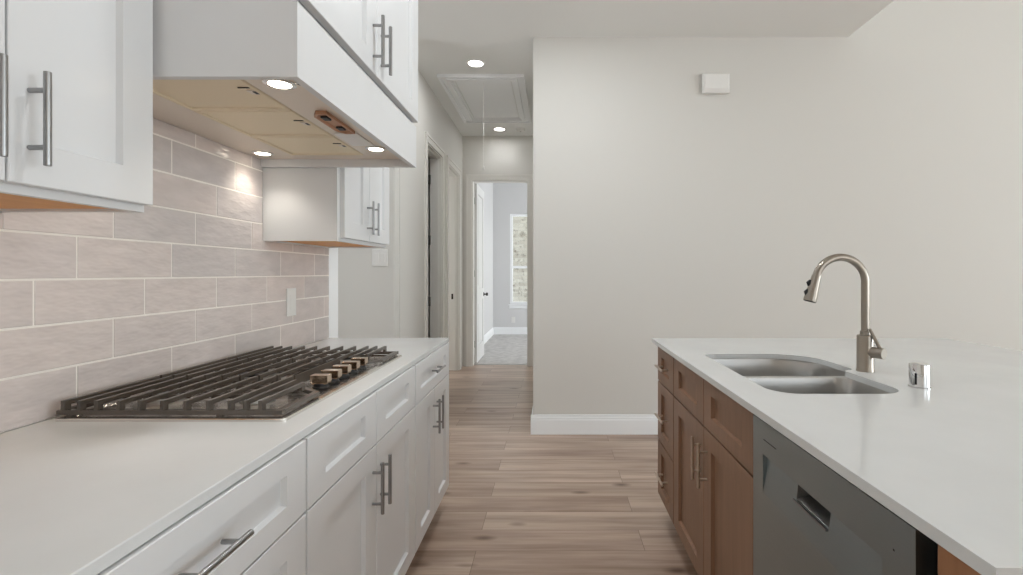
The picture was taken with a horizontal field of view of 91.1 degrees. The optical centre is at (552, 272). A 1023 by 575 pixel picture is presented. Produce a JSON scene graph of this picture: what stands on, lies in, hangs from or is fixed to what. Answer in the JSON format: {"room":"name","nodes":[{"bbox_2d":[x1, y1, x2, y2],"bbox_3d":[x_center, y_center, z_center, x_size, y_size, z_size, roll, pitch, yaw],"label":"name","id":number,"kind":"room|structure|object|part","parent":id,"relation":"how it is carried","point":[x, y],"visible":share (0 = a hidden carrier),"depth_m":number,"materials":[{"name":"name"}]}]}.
{"room":"kitchen","nodes":[
{"label":"kitchen","id":0,"kind":"room"},
{"bbox_2d":[0,70,492,433],"bbox_3d":[-2.711,-0.289,2.500,2.978,3.110,15.400,0,0,0],"label":"wall","id":1,"kind":"structure","parent":0,"point":[433,118],"depth_m":4.17,"materials":[{"name":"white paint"}]},
{"bbox_2d":[0,0,152,211],"bbox_3d":[-1.032,-0.683,0.807,0.378,1.102,0.591,0,0,0],"label":"upper cabinet","id":2,"kind":"object","parent":1,"relation":"attached to","point":[76,76],"visible":1,"depth_m":0.94,"materials":[{"name":"white paint"}]},
{"bbox_3d":[-0.891,-0.681,0.659,0.022,1.066,0.290,0,0,0],"label":"door","id":3,"kind":"part","parent":2,"relation":"part of","materials":[{"name":"white paint"}]},
{"bbox_3d":[-0.862,-0.258,0.772,0.036,0.158,0.011,0,0,0],"label":"handle","id":4,"kind":"part","parent":2,"relation":"part of","materials":[{"name":"silver metal"}]},
{"bbox_3d":[-0.862,-0.258,0.840,0.036,0.158,0.011,0,0,0],"label":"handle","id":5,"kind":"part","parent":2,"relation":"part of","materials":[{"name":"silver metal"}]},
{"bbox_3d":[-1.062,-0.141,0.807,0.284,0.006,0.555,0,0,0],"label":"panel","id":6,"kind":"part","parent":2,"relation":"part of","materials":[{"name":"brown wood"}]},
{"bbox_2d":[0,118,328,432],"bbox_3d":[-1.216,-0.059,1.500,0.012,0.820,2.400,0,0,0],"label":"tile backsplash","id":7,"kind":"structure","parent":1,"relation":"attached to","point":[90,302],"depth_m":1.53,"materials":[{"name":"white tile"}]},
{"bbox_2d":[286,288,295,315],"bbox_3d":[-1.206,0.136,2.305,0.008,0.128,0.080,0,0,0],"label":"wall outlet","id":8,"kind":"object","parent":7,"relation":"attached to","point":[290,292],"visible":1,"depth_m":2.29,"materials":[{"name":"white plastic"}]},
{"bbox_2d":[290,295,293,308],"bbox_3d":[-1.203,0.136,2.305,0.002,0.066,0.034,0,0,0],"label":"receptacle","id":9,"kind":"object","parent":8,"relation":"attached to","point":[291,296],"depth_m":2.30,"materials":[{"name":"white plastic"}]},
{"bbox_2d":[153,0,417,167],"bbox_3d":[-0.866,-0.836,1.600,0.685,0.797,0.970,0,0,0],"label":"upper cabinet","id":10,"kind":"object","parent":1,"relation":"attached to","point":[359,58],"visible":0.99,"depth_m":1.25,"materials":[{"name":"white paint"}]},
{"bbox_2d":[153,80,398,158],"bbox_3d":[-0.907,-0.473,1.600,0.602,0.030,0.933,0,0,0],"label":"range hood","id":11,"kind":"object","parent":10,"relation":"attached to","point":[261,119],"visible":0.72,"depth_m":1.53,"materials":[{"name":"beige metal"}]},
{"bbox_2d":[320,116,330,120],"bbox_3d":[-0.681,-0.462,1.500,0.020,0.006,0.030,0,0,0],"label":"switch","id":12,"kind":"object","parent":11,"relation":"attached to","point":[322,118],"depth_m":1.49,"materials":[{"name":"black plastic"}]},
{"bbox_3d":[-0.680,-0.463,1.550,0.050,0.010,0.210,0,0,0],"label":"control panel","id":13,"kind":"part","parent":11,"relation":"part of","materials":[{"name":"brown metal"}]},
{"bbox_2d":[336,126,345,130],"bbox_3d":[-0.681,-0.462,1.605,0.020,0.006,0.030,0,0,0],"label":"switch","id":14,"kind":"object","parent":11,"relation":"attached to","point":[338,128],"depth_m":1.60,"materials":[{"name":"black plastic"}]},
{"bbox_3d":[-0.695,-0.466,1.755,0.080,0.004,0.160,0,0,0],"label":"plate","id":15,"kind":"part","parent":11,"relation":"part of","materials":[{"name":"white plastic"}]},
{"bbox_3d":[-0.571,-0.918,1.353,0.022,0.591,0.475,0,0,0],"label":"door","id":16,"kind":"part","parent":10,"relation":"part of","materials":[{"name":"white paint"}]},
{"bbox_3d":[-0.542,-0.721,1.556,0.036,0.158,0.011,0,0,0],"label":"handle","id":17,"kind":"part","parent":10,"relation":"part of","materials":[{"name":"silver metal"}]},
{"bbox_3d":[-0.542,-0.721,1.628,0.036,0.158,0.011,0,0,0],"label":"handle","id":18,"kind":"part","parent":10,"relation":"part of","materials":[{"name":"silver metal"}]},
{"bbox_3d":[-0.571,-0.918,1.835,0.022,0.591,0.483,0,0,0],"label":"door","id":19,"kind":"part","parent":10,"relation":"part of","materials":[{"name":"white paint"}]},
{"bbox_2d":[263,168,388,247],"bbox_3d":[-1.032,-0.683,2.392,0.378,1.102,0.604,0,0,0],"label":"upper cabinet","id":20,"kind":"object","parent":1,"relation":"attached to","point":[316,207],"visible":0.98,"depth_m":2.09,"materials":[{"name":"white paint"}]},
{"bbox_3d":[-1.062,-0.141,2.392,0.284,0.006,0.568,0,0,0],"label":"panel","id":21,"kind":"part","parent":20,"relation":"part of","materials":[{"name":"brown wood"}]},
{"bbox_3d":[-0.891,-0.681,2.256,0.022,1.066,0.284,0,0,0],"label":"door","id":22,"kind":"part","parent":20,"relation":"part of","materials":[{"name":"white paint"}]},
{"bbox_3d":[-0.862,-0.258,2.367,0.036,0.158,0.011,0,0,0],"label":"handle","id":23,"kind":"part","parent":20,"relation":"part of","materials":[{"name":"silver metal"}]},
{"bbox_3d":[-0.862,-0.258,2.436,0.036,0.158,0.011,0,0,0],"label":"handle","id":24,"kind":"part","parent":20,"relation":"part of","materials":[{"name":"silver metal"}]},
{"bbox_3d":[-0.891,-0.681,2.546,0.022,1.066,0.288,0,0,0],"label":"door","id":25,"kind":"part","parent":20,"relation":"part of","materials":[{"name":"white paint"}]},
{"bbox_2d":[329,248,337,337],"bbox_3d":[-1.215,-0.289,2.756,0.014,3.110,0.112,0,0,0],"label":"trim","id":26,"kind":"structure","parent":1,"relation":"attached to","point":[333,252],"depth_m":2.75,"materials":[{"name":"white paint"}]},
{"bbox_2d":[372,249,387,265],"bbox_3d":[-1.339,-0.114,3.865,0.122,0.130,0.011,0,0,0],"label":"light switch","id":27,"kind":"object","parent":1,"relation":"attached to","point":[379,256],"visible":1,"depth_m":3.86,"materials":[{"name":"white plastic"}]},
{"bbox_2d":[425,131,444,337],"bbox_3d":[-1.273,-0.038,5.160,0.144,2.608,0.809,0,0,0],"label":"trim","id":28,"kind":"structure","parent":1,"relation":"attached to","point":[436,154],"depth_m":5.47,"materials":[{"name":"white paint"}]},
{"bbox_2d":[446,155,461,373],"bbox_3d":[-1.273,-0.038,6.145,0.144,2.608,0.839,0,0,0],"label":"door","id":29,"kind":"structure","parent":1,"relation":"attached to","point":[453,172],"depth_m":6.47,"materials":[{"name":"white paint"}]},
{"bbox_2d":[428,157,429,337],"bbox_3d":[-2.770,-0.289,4.845,2.860,3.110,1.710,0,0,0],"label":"wall","id":30,"kind":"structure","parent":0,"point":[428,157],"depth_m":5.60,"materials":[{"name":"white paint"}]},
{"bbox_2d":[428,175,430,305],"bbox_3d":[-1.683,0.004,5.468,0.695,2.501,0.039,0,0,0],"label":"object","id":31,"kind":"structure","parent":30,"relation":"in","point":[429,176],"depth_m":5.45,"materials":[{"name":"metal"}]},
{"bbox_2d":[462,136,532,365],"bbox_3d":[-0.690,-0.289,6.810,1.065,3.110,0.120,0,0,0],"label":"wall","id":32,"kind":"structure","parent":0,"point":[502,154],"depth_m":6.75,"materials":[{"name":"white paint"}]},
{"bbox_2d":[474,183,487,362],"bbox_3d":[-1.065,0.011,7.236,0.167,2.477,0.748,0,0,0],"label":"door","id":33,"kind":"structure","parent":32,"relation":"in","point":[479,293],"depth_m":7.05,"materials":[{"name":"white paint"}]},
{"bbox_2d":[466,174,532,366],"bbox_3d":[-0.715,-0.028,6.800,0.919,2.588,0.143,0,0,0],"label":"trim","id":34,"kind":"structure","parent":32,"relation":"attached to","point":[471,179],"depth_m":6.74,"materials":[{"name":"white paint"}]},
{"bbox_2d":[474,334,526,364],"bbox_3d":[0.850,1.313,8.570,4.700,0.106,3.460,0,0,0],"label":"floor","id":35,"kind":"structure","parent":0,"point":[500,349],"depth_m":8.08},
{"bbox_2d":[493,183,526,327],"bbox_3d":[0.930,-0.289,10.270,4.540,3.110,0.140,0,0,0],"label":"wall","id":36,"kind":"structure","parent":0,"point":[508,198],"depth_m":10.20,"materials":[{"name":"grey paint"}]},
{"bbox_2d":[509,214,526,308],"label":"window","id":37,"kind":"structure","parent":36,"relation":"in","point":[513,305],"depth_m":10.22,"materials":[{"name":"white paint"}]},
{"bbox_3d":[-0.412,0.692,10.200,0.985,0.085,0.060,0,0,0],"label":"sill","id":38,"kind":"part","parent":37,"relation":"part of","materials":[{"name":"white paint"}]},
{"bbox_2d":[405,365,697,574],"bbox_3d":[2.750,1.316,0.820,13.900,0.100,12.040,0,0,0],"label":"floor","id":39,"kind":"structure","parent":0,"point":[515,501],"depth_m":2.76,"materials":[{"name":"brown wood"}]},
{"bbox_2d":[97,440,305,574],"bbox_3d":[-0.862,0.820,0.788,0.686,0.893,0.677,0,0,0],"label":"base cabinet","id":40,"kind":"object","parent":39,"relation":"on","point":[256,525],"visible":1,"depth_m":0.90,"materials":[{"name":"white paint"}]},
{"bbox_3d":[-0.537,0.451,0.790,0.036,0.011,0.158,0,0,0],"label":"handle","id":41,"kind":"part","parent":40,"relation":"part of","materials":[{"name":"silver metal"}]},
{"bbox_2d":[0,338,448,574],"bbox_3d":[-0.885,0.362,1.575,0.648,0.020,2.250,0,0,0],"label":"countertop","id":42,"kind":"structure","parent":40,"relation":"on","point":[76,498],"depth_m":0.89,"materials":[{"name":"white stone"}]},
{"bbox_2d":[55,346,401,421],"bbox_3d":[-0.909,0.329,1.641,0.554,0.046,0.927,0,0,0],"label":"cooktop","id":43,"kind":"object","parent":42,"relation":"in","point":[279,386],"visible":1,"depth_m":1.36,"materials":[{"name":"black metal"}]},
{"bbox_3d":[-1.050,0.341,1.340,0.120,0.017,0.120,0,0,0],"label":"burner","id":44,"kind":"part","parent":43,"relation":"part of","materials":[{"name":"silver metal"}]},
{"bbox_3d":[-0.800,0.341,1.340,0.102,0.017,0.102,0,0,0],"label":"burner","id":45,"kind":"part","parent":43,"relation":"part of","materials":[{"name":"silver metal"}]},
{"bbox_3d":[-0.970,0.341,1.640,0.165,0.017,0.165,0,0,0],"label":"burner","id":46,"kind":"part","parent":43,"relation":"part of","materials":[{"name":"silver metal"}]},
{"bbox_3d":[-0.697,0.338,1.502,0.048,0.013,0.048,0,0,0],"label":"knob","id":47,"kind":"part","parent":43,"relation":"part of","materials":[{"name":"black plastic"}]},
{"bbox_3d":[-0.697,0.338,1.577,0.048,0.013,0.048,0,0,0],"label":"knob","id":48,"kind":"part","parent":43,"relation":"part of","materials":[{"name":"black plastic"}]},
{"bbox_3d":[-0.697,0.338,1.651,0.048,0.013,0.048,0,0,0],"label":"knob","id":49,"kind":"part","parent":43,"relation":"part of","materials":[{"name":"black plastic"}]},
{"bbox_3d":[-0.566,0.688,0.788,0.022,0.293,0.672,0,0,0],"label":"drawer","id":50,"kind":"part","parent":40,"relation":"part of","materials":[{"name":"white paint"}]},
{"bbox_2d":[301,366,414,574],"bbox_3d":[-0.862,0.820,1.573,0.686,0.893,0.889,0,0,0],"label":"base cabinet","id":51,"kind":"object","parent":39,"relation":"on","point":[360,511],"visible":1,"depth_m":1.48,"materials":[{"name":"white paint"}]},
{"bbox_3d":[-0.566,0.456,1.351,0.022,0.162,0.438,0,0,0],"label":"drawer","id":52,"kind":"part","parent":51,"relation":"part of","materials":[{"name":"white paint"}]},
{"bbox_3d":[-0.566,0.839,1.351,0.022,0.595,0.438,0,0,0],"label":"door","id":53,"kind":"part","parent":51,"relation":"part of","materials":[{"name":"white paint"}]},
{"bbox_3d":[-0.537,0.664,1.538,0.036,0.158,0.011,0,0,0],"label":"handle","id":54,"kind":"part","parent":51,"relation":"part of","materials":[{"name":"silver metal"}]},
{"bbox_3d":[-0.537,0.664,1.607,0.036,0.158,0.011,0,0,0],"label":"handle","id":55,"kind":"part","parent":51,"relation":"part of","materials":[{"name":"silver metal"}]},
{"bbox_3d":[-0.566,0.456,1.794,0.022,0.162,0.438,0,0,0],"label":"drawer","id":56,"kind":"part","parent":51,"relation":"part of","materials":[{"name":"white paint"}]},
{"bbox_3d":[-0.566,0.839,1.794,0.022,0.595,0.438,0,0,0],"label":"door","id":57,"kind":"part","parent":51,"relation":"part of","materials":[{"name":"white paint"}]},
{"bbox_2d":[413,343,448,552],"bbox_3d":[-0.862,0.820,2.345,0.686,0.893,0.654,0,0,0],"label":"base cabinet","id":58,"kind":"object","parent":39,"relation":"on","point":[431,406],"visible":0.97,"depth_m":2.27,"materials":[{"name":"white paint"}]},
{"bbox_3d":[-0.566,0.839,2.183,0.022,0.595,0.321,0,0,0],"label":"door","id":59,"kind":"part","parent":58,"relation":"part of","materials":[{"name":"white paint"}]},
{"bbox_3d":[-0.566,0.456,2.346,0.022,0.162,0.648,0,0,0],"label":"drawer","id":60,"kind":"part","parent":58,"relation":"part of","materials":[{"name":"white paint"}]},
{"bbox_3d":[-0.537,0.664,2.311,0.036,0.158,0.011,0,0,0],"label":"handle","id":61,"kind":"part","parent":58,"relation":"part of","materials":[{"name":"silver metal"}]},
{"bbox_3d":[-0.537,0.451,2.345,0.036,0.011,0.158,0,0,0],"label":"handle","id":62,"kind":"part","parent":58,"relation":"part of","materials":[{"name":"silver metal"}]},
{"bbox_3d":[-0.537,0.664,2.385,0.036,0.158,0.011,0,0,0],"label":"handle","id":63,"kind":"part","parent":58,"relation":"part of","materials":[{"name":"silver metal"}]},
{"bbox_3d":[-0.566,0.839,2.509,0.022,0.595,0.323,0,0,0],"label":"door","id":64,"kind":"part","parent":58,"relation":"part of","materials":[{"name":"white paint"}]},
{"bbox_2d":[654,347,674,523],"bbox_3d":[0.826,0.820,2.421,0.638,0.893,0.341,0,0,0],"label":"base cabinet","id":65,"kind":"object","parent":39,"relation":"on","point":[665,476],"visible":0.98,"depth_m":2.42,"materials":[{"name":"brown wood"}]},
{"bbox_3d":[0.525,0.998,2.420,0.036,0.011,0.158,0,0,0],"label":"handle","id":66,"kind":"part","parent":65,"relation":"part of","materials":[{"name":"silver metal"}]},
{"bbox_3d":[0.525,0.707,2.420,0.036,0.011,0.158,0,0,0],"label":"handle","id":67,"kind":"part","parent":65,"relation":"part of","materials":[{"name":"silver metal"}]},
{"bbox_3d":[0.525,0.464,2.420,0.036,0.011,0.158,0,0,0],"label":"handle","id":68,"kind":"part","parent":65,"relation":"part of","materials":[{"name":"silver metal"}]},
{"bbox_3d":[0.554,0.998,2.423,0.022,0.276,0.335,0,0,0],"label":"drawer","id":69,"kind":"part","parent":65,"relation":"part of","materials":[{"name":"brown wood"}]},
{"bbox_3d":[0.554,0.464,2.423,0.022,0.178,0.335,0,0,0],"label":"drawer","id":70,"kind":"part","parent":65,"relation":"part of","materials":[{"name":"brown wood"}]},
{"bbox_3d":[0.554,0.707,2.423,0.022,0.295,0.335,0,0,0],"label":"drawer","id":71,"kind":"part","parent":65,"relation":"part of","materials":[{"name":"brown wood"}]},
{"bbox_2d":[652,338,1022,574],"bbox_3d":[1.314,0.362,1.635,1.572,0.020,2.079,0,0,0],"label":"countertop","id":72,"kind":"structure","parent":65,"relation":"on","point":[946,459],"depth_m":1.17,"materials":[{"name":"white stone"}]},
{"bbox_2d":[712,359,891,393],"bbox_3d":[0.868,0.469,1.810,0.505,0.190,0.780,0,0,0],"label":"sink","id":73,"kind":"object","parent":72,"relation":"in","point":[780,375],"visible":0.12,"depth_m":1.78,"materials":[{"name":"silver metal"}]},
{"bbox_3d":[0.869,0.469,1.988,0.463,0.190,0.370,0,0,0],"label":"bowl","id":74,"kind":"part","parent":73,"relation":"part of","materials":[{"name":"silver metal"}]},
{"bbox_3d":[0.844,0.469,1.610,0.414,0.190,0.336,0,0,0],"label":"bowl","id":75,"kind":"part","parent":73,"relation":"part of","materials":[{"name":"silver metal"}]},
{"bbox_2d":[803,253,886,372],"bbox_3d":[1.030,0.142,1.769,0.267,0.420,0.094,0,0,0],"label":"faucet","id":76,"kind":"object","parent":72,"relation":"on","point":[866,352],"visible":1,"depth_m":1.77,"materials":[{"name":"silver metal"}]},
{"bbox_3d":[1.029,0.074,1.787,0.200,0.285,0.027,0,0,0],"label":"spout","id":77,"kind":"part","parent":76,"relation":"part of","materials":[{"name":"silver metal"}]},
{"bbox_3d":[1.130,0.232,1.754,0.012,0.071,0.042,0,0,-42],"label":"lever","id":78,"kind":"part","parent":76,"relation":"part of","materials":[{"name":"silver metal"}]},
{"bbox_3d":[1.133,0.281,1.755,0.039,0.040,0.056,0,0,-29],"label":"handle","id":79,"kind":"part","parent":76,"relation":"part of","materials":[{"name":"silver metal"}]},
{"bbox_2d":[907,362,931,388],"bbox_3d":[1.125,0.315,1.535,0.060,0.074,0.060,0,0,0],"label":"air gap","id":80,"kind":"object","parent":72,"relation":"on","point":[919,373],"visible":1,"depth_m":1.51,"materials":[{"name":"silver metal"}]},
{"bbox_2d":[674,358,753,574],"bbox_3d":[0.826,0.820,1.802,0.638,0.893,0.896,0,0,0],"label":"base cabinet","id":81,"kind":"object","parent":39,"relation":"on","point":[713,433],"visible":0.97,"depth_m":1.72,"materials":[{"name":"brown wood"}]},
{"bbox_3d":[0.554,0.464,2.025,0.022,0.178,0.442,0,0,0],"label":"drawer","id":82,"kind":"part","parent":81,"relation":"part of","materials":[{"name":"brown wood"}]},
{"bbox_3d":[0.554,0.848,2.025,0.022,0.577,0.442,0,0,0],"label":"door","id":83,"kind":"part","parent":81,"relation":"part of","materials":[{"name":"brown wood"}]},
{"bbox_3d":[0.525,0.681,1.838,0.036,0.158,0.011,0,0,0],"label":"handle","id":84,"kind":"part","parent":81,"relation":"part of","materials":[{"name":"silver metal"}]},
{"bbox_3d":[0.525,0.681,1.762,0.036,0.158,0.011,0,0,0],"label":"handle","id":85,"kind":"part","parent":81,"relation":"part of","materials":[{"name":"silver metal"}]},
{"bbox_3d":[0.554,0.848,1.579,0.022,0.577,0.442,0,0,0],"label":"door","id":86,"kind":"part","parent":81,"relation":"part of","materials":[{"name":"brown wood"}]},
{"bbox_3d":[0.554,0.464,1.579,0.022,0.178,0.442,0,0,0],"label":"drawer","id":87,"kind":"part","parent":81,"relation":"part of","materials":[{"name":"brown wood"}]},
{"bbox_2d":[753,415,937,574],"bbox_3d":[0.835,0.824,1.032,0.590,0.885,0.638,0,0,0],"label":"dishwasher","id":88,"kind":"object","parent":39,"relation":"on","point":[809,519],"visible":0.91,"depth_m":1.03,"materials":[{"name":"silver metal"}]},
{"bbox_3d":[0.558,0.487,1.059,0.038,0.051,0.138,0,0,0],"label":"pocket handle","id":89,"kind":"part","parent":88,"relation":"part of","materials":[{"name":"silver metal"}]},
{"bbox_3d":[0.586,0.814,0.729,0.028,0.865,0.031,0,0,0],"label":"trim","id":90,"kind":"part","parent":88,"relation":"part of","materials":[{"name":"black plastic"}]},
{"bbox_2d":[938,544,980,574],"bbox_3d":[1.149,0.820,0.661,1.202,0.893,0.103,0,0,0],"label":"island end panel","id":91,"kind":"object","parent":39,"relation":"on","point":[948,564],"visible":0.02,"depth_m":0.69,"materials":[{"name":"brown wood"}]},
{"bbox_2d":[418,0,893,135],"bbox_3d":[-0.500,-1.904,3.325,7.400,0.120,17.050,0,0,0],"label":"ceiling","id":92,"kind":"structure","parent":0,"point":[499,33],"depth_m":3.72,"materials":[{"name":"white paint"}]},
{"bbox_2d":[466,59,485,66],"bbox_3d":[-0.680,-1.839,4.400,0.172,0.009,0.172,0,0,0],"label":"recessed light","id":93,"kind":"object","parent":92,"relation":"in","point":[471,62],"visible":1,"depth_m":4.39,"materials":[{"name":"white plastic"}]},
{"bbox_2d":[437,74,530,169],"bbox_3d":[-0.672,-1.420,5.360,0.812,0.848,1.440,0,0,0],"label":"attic hatch","id":94,"kind":"object","parent":92,"relation":"attached to","point":[489,97],"visible":1,"depth_m":5.19,"materials":[{"name":"white paint"}]},
{"bbox_3d":[-0.672,-1.417,4.840,0.020,0.842,0.020,0,0,0],"label":"pull cord","id":95,"kind":"part","parent":94,"relation":"part of","materials":[{"name":"white plastic"}]},
{"bbox_3d":[-0.672,-1.828,5.360,0.812,0.032,1.440,0,0,0],"label":"frame","id":96,"kind":"part","parent":94,"relation":"part of","materials":[{"name":"white paint"}]},
{"bbox_3d":[-0.672,-1.841,5.360,0.528,0.005,1.156,0,0,0],"label":"panel","id":97,"kind":"part","parent":94,"relation":"part of","materials":[{"name":"white paint"}]},
{"bbox_2d":[493,127,505,130],"bbox_3d":[-0.687,-1.839,6.420,0.172,0.009,0.172,0,0,0],"label":"recessed light","id":98,"kind":"object","parent":92,"relation":"in","point":[494,128],"visible":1,"depth_m":6.39,"materials":[{"name":"white plastic"}]},
{"bbox_2d":[533,0,1022,414],"bbox_3d":[4.771,-0.734,3.980,9.857,4.000,0.120,0,0,0],"label":"wall","id":99,"kind":"structure","parent":0,"point":[663,207],"depth_m":3.92,"materials":[{"name":"white paint"}]},
{"bbox_2d":[531,408,657,434],"bbox_3d":[4.662,1.190,5.326,9.675,0.153,2.848,0,0,0],"label":"baseboard","id":100,"kind":"structure","parent":99,"relation":"attached to","point":[540,424],"depth_m":3.90,"materials":[{"name":"white paint"}]},
{"bbox_2d":[702,73,729,93],"bbox_3d":[1.267,-1.470,3.891,0.208,0.152,0.058,0,0,0],"label":"door chime","id":101,"kind":"object","parent":99,"relation":"attached to","point":[712,83],"visible":1,"depth_m":3.86,"materials":[{"name":"white plastic"}]},
{"bbox_3d":[1.535,-0.289,8.485,3.130,3.110,3.430,0,0,0],"label":"wall","id":102,"kind":"structure","parent":0,"visible":0},
{"bbox_2d":[484,327,526,343],"bbox_3d":[0.889,1.190,8.575,4.222,0.153,3.250,0,0,0],"label":"baseboard","id":103,"kind":"structure","parent":102,"relation":"attached to","point":[496,330],"depth_m":10.18,"materials":[{"name":"white paint"}]}
]}

